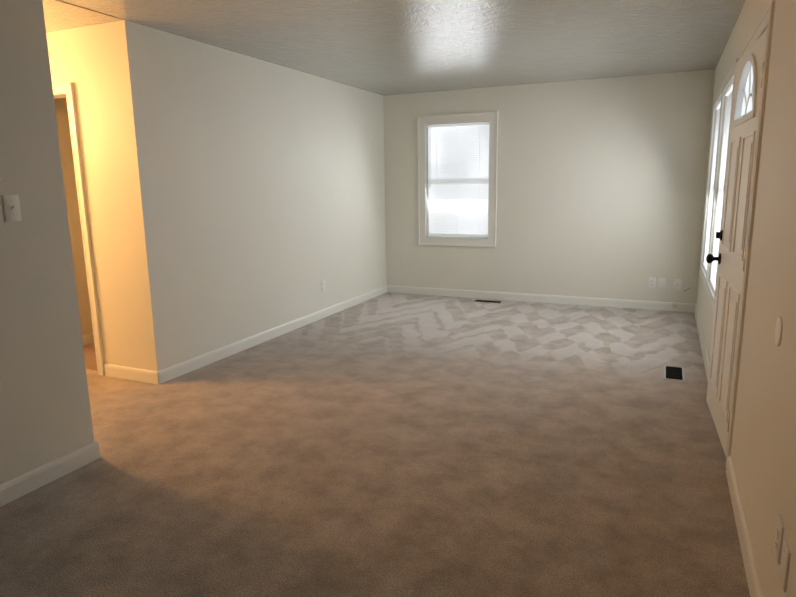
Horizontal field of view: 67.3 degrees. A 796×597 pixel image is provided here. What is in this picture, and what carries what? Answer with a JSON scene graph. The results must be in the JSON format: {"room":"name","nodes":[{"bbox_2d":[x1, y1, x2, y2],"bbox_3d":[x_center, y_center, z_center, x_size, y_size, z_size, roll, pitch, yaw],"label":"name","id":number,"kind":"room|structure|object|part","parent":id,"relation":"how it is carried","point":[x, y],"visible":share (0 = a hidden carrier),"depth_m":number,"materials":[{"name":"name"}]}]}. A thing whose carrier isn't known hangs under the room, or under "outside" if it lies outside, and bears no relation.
{"room":"empty living room","nodes":[
{"label":"empty living room","id":0,"kind":"room"},
{"bbox_2d":[0,0,93,484],"bbox_3d":[-3.937,-0.192,2.188,3.700,2.440,3.225,4,12,24],"label":"wall","id":1,"kind":"structure","parent":0,"point":[45,414],"depth_m":2.74,"materials":[{"name":"paint"}]},
{"bbox_2d":[1,195,21,221],"bbox_3d":[-1.694,-0.397,2.633,0.022,0.116,0.072,4,12,24],"label":"light switch","id":2,"kind":"object","parent":1,"relation":"attached to","point":[11,208],"visible":1,"depth_m":2.63,"materials":[{"name":"white plastic"}]},
{"bbox_2d":[0,441,100,506],"bbox_3d":[-2.220,1.078,1.675,0.014,0.092,3.239,4,12,24],"label":"baseboard","id":3,"kind":"structure","parent":1,"relation":"attached to","point":[27,483],"depth_m":2.87,"materials":[{"name":"white paint"}]},
{"bbox_2d":[54,98,92,335],"bbox_3d":[-2.569,-0.921,5.857,0.120,2.440,2.425,4,12,24],"label":"wall","id":4,"kind":"structure","parent":0,"point":[66,153],"depth_m":5.18,"materials":[{"name":"paint"}]},
{"bbox_2d":[82,333,93,345],"bbox_3d":[-2.491,0.236,6.053,0.014,0.092,2.425,4,12,24],"label":"baseboard","id":5,"kind":"structure","parent":4,"relation":"attached to","point":[87,339],"depth_m":5.38,"materials":[{"name":"white paint"}]},
{"bbox_2d":[83,343,97,370],"bbox_3d":[-1.904,0.326,5.773,1.322,0.004,2.485,4,12,24],"label":"floor","id":6,"kind":"structure","parent":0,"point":[90,357],"depth_m":4.99,"materials":[{"name":"brown"}]},
{"bbox_2d":[46,20,169,370],"bbox_3d":[-3.123,-0.696,4.733,3.092,2.440,0.120,4,12,24],"label":"wall","id":7,"kind":"structure","parent":0,"point":[100,66],"depth_m":4.13,"materials":[{"name":"paint"}]},
{"bbox_2d":[52,82,104,375],"bbox_3d":[-2.619,-0.489,4.534,0.932,2.096,0.145,4,12,24],"label":"door frame","id":8,"kind":"structure","parent":7,"relation":"attached to","point":[66,88],"depth_m":4.27,"materials":[{"name":"white paint"}]},
{"bbox_3d":[-2.614,-0.469,4.549,0.840,2.050,0.120,4,12,24],"label":"hall door jamb","id":9,"kind":"part","parent":8,"relation":"part of","materials":[{"name":"white wood"}]},
{"bbox_2d":[104,364,159,384],"bbox_3d":[-1.953,0.551,4.380,0.538,0.092,0.014,4,12,24],"label":"baseboard","id":10,"kind":"structure","parent":7,"relation":"attached to","point":[134,374],"depth_m":4.37,"materials":[{"name":"white paint"}]},
{"bbox_2d":[139,24,386,366],"bbox_3d":[-0.980,-0.949,5.881,0.120,2.440,3.762,4,12,24],"label":"wall","id":11,"kind":"structure","parent":0,"point":[269,183],"depth_m":5.14,"materials":[{"name":"paint"}]},
{"bbox_2d":[156,285,386,383],"bbox_3d":[-0.929,0.220,6.017,0.014,0.092,3.896,4,12,24],"label":"baseboard","id":12,"kind":"structure","parent":11,"relation":"attached to","point":[182,368],"depth_m":5.29,"materials":[{"name":"white paint"}]},
{"bbox_2d":[321,280,324,291],"bbox_3d":[-0.787,-0.129,6.292,0.008,0.116,0.072,4,12,24],"label":"duplex electrical outlet","id":13,"kind":"object","parent":11,"relation":"attached to","point":[323,286],"visible":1,"depth_m":6.29,"materials":[{"name":"white plastic"}]},
{"bbox_2d":[0,292,749,596],"bbox_3d":[-1.583,0.723,4.025,7.057,0.120,8.497,4,12,24],"label":"floor carpet","id":14,"kind":"object","parent":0,"point":[388,444],"visible":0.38,"depth_m":2.93,"materials":[{"name":"beige carpet"}]},
{"bbox_2d":[473,299,502,303],"bbox_3d":[1.062,0.035,7.052,0.334,0.006,0.134,4,12,24],"label":"floor air vent","id":15,"kind":"object","parent":14,"relation":"on","point":[488,301],"visible":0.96,"depth_m":7.05,"materials":[{"name":"brown metal"}]},
{"bbox_2d":[664,365,684,381],"bbox_3d":[2.010,0.542,4.357,0.134,0.006,0.344,4,12,24],"label":"floor air vent","id":16,"kind":"object","parent":14,"relation":"on","point":[675,373],"visible":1,"depth_m":4.35,"materials":[{"name":"black metal"}]},
{"bbox_2d":[42,0,744,95],"bbox_3d":[-1.619,-1.790,3.540,7.057,0.122,8.497,4,12,24],"label":"ceiling","id":17,"kind":"structure","parent":0,"point":[387,47],"depth_m":4.33,"materials":[{"name":"paint"}]},
{"bbox_2d":[383,69,714,303],"bbox_3d":[1.534,-1.180,6.888,3.885,2.440,0.160,4,12,24],"label":"wall","id":18,"kind":"structure","parent":0,"point":[601,185],"depth_m":6.60,"materials":[{"name":"paint"}]},
{"bbox_2d":[417,111,497,246],"bbox_3d":[0.727,-1.410,7.192,0.980,1.540,0.185,4,12,24],"label":"window","id":19,"kind":"structure","parent":18,"relation":"in","point":[458,234],"depth_m":7.14,"materials":[{"name":"white paint"}]},
{"bbox_2d":[427,122,488,236],"bbox_3d":[0.719,-1.408,7.173,0.770,1.330,0.042,4,12,24],"label":"window blind","id":20,"kind":"object","parent":19,"relation":"attached to","point":[458,170],"visible":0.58,"depth_m":7.17,"materials":[{"name":"white"}]},
{"bbox_2d":[387,285,694,311],"bbox_3d":[1.498,-0.013,7.041,3.605,0.092,0.014,4,12,24],"label":"baseboard","id":21,"kind":"structure","parent":18,"relation":"attached to","point":[635,304],"depth_m":6.94,"materials":[{"name":"white paint"}]},
{"bbox_2d":[648,277,655,287],"bbox_3d":[2.741,-0.168,6.453,0.072,0.116,0.008,4,12,24],"label":"duplex electrical outlet","id":22,"kind":"object","parent":18,"relation":"attached to","point":[652,283],"visible":1,"depth_m":6.45,"materials":[{"name":"white plastic"}]},
{"bbox_2d":[658,278,665,288],"bbox_3d":[2.831,-0.158,6.415,0.072,0.116,0.008,4,12,24],"label":"electrical outlet","id":23,"kind":"object","parent":18,"relation":"attached to","point":[662,283],"visible":1,"depth_m":6.41,"materials":[{"name":"white plastic"}]},
{"bbox_2d":[673,279,681,289],"bbox_3d":[2.966,-0.144,6.351,0.072,0.116,0.018,4,12,24],"label":"outlet","id":24,"kind":"object","parent":18,"relation":"attached to","point":[677,284],"visible":1,"depth_m":6.35,"materials":[{"name":"white plastic"}]},
{"bbox_2d":[696,0,795,596],"bbox_3d":[1.561,-0.317,2.424,0.160,2.440,8.137,4,12,24],"label":"wall","id":25,"kind":"structure","parent":0,"point":[763,453],"depth_m":2.12,"materials":[{"name":"paint"}]},
{"bbox_2d":[694,304,709,380],"bbox_3d":[2.580,0.350,5.081,0.014,0.092,2.785,4,12,24],"label":"baseboard","id":26,"kind":"structure","parent":25,"relation":"attached to","point":[703,346],"depth_m":4.94,"materials":[{"name":"white paint"}]},
{"bbox_2d":[700,58,738,312],"bbox_3d":[2.617,-0.873,4.771,0.174,1.642,2.012,4,12,24],"label":"window","id":27,"kind":"structure","parent":25,"relation":"in","point":[728,79],"depth_m":4.77,"materials":[{"name":"white paint"}]},
{"bbox_2d":[703,99,720,272],"bbox_3d":[2.758,-0.967,5.240,0.042,1.458,0.838,4,12,24],"label":"window blind","id":28,"kind":"object","parent":27,"relation":"attached to","point":[710,203],"visible":0.6,"depth_m":5.37,"materials":[{"name":"white"}]},
{"bbox_2d":[710,80,733,291],"bbox_3d":[2.358,-0.790,4.352,0.042,1.458,0.838,4,12,24],"label":"window blind","id":29,"kind":"object","parent":27,"relation":"attached to","point":[719,205],"visible":0.5,"depth_m":4.48,"materials":[{"name":"white"}]},
{"bbox_2d":[706,30,766,455],"bbox_3d":[1.758,-0.263,3.174,0.163,2.019,0.931,4,12,24],"label":"front door","id":30,"kind":"structure","parent":25,"relation":"in","point":[732,234],"depth_m":3.13,"materials":[{"name":"white paint"}]},
{"bbox_2d":[726,455,762,596],"bbox_3d":[0.719,1.176,0.950,0.014,0.092,4.278,4,12,24],"label":"baseboard","id":31,"kind":"structure","parent":25,"relation":"attached to","point":[753,582],"depth_m":2.27,"materials":[{"name":"white paint"}]},
{"bbox_2d":[725,0,774,466],"bbox_3d":[1.787,-0.294,3.159,0.012,2.109,1.078,4,12,24],"label":"door frame","id":32,"kind":"structure","parent":25,"relation":"attached to","point":[765,22],"depth_m":2.68,"materials":[{"name":"white paint"}]},
{"bbox_2d":[774,514,783,563],"bbox_3d":[1.089,0.688,1.713,0.008,0.116,0.072,4,12,24],"label":"electrical outlet","id":33,"kind":"object","parent":25,"relation":"attached to","point":[779,534],"visible":1,"depth_m":1.70,"materials":[{"name":"white plastic"}]},
{"bbox_2d":[775,316,782,346],"bbox_3d":[1.222,0.105,1.923,0.006,0.098,0.098,4,12,24],"label":"door stop","id":34,"kind":"object","parent":25,"relation":"attached to","point":[778,330],"visible":1,"depth_m":1.90,"materials":[{"name":"white plastic"}]},
{"bbox_2d":[779,538,790,591],"bbox_3d":[1.047,0.721,1.621,0.008,0.116,0.072,4,12,24],"label":"electrical outlet","id":35,"kind":"object","parent":25,"relation":"attached to","point":[785,563],"visible":1,"depth_m":1.60,"materials":[{"name":"white plastic"}]}
]}

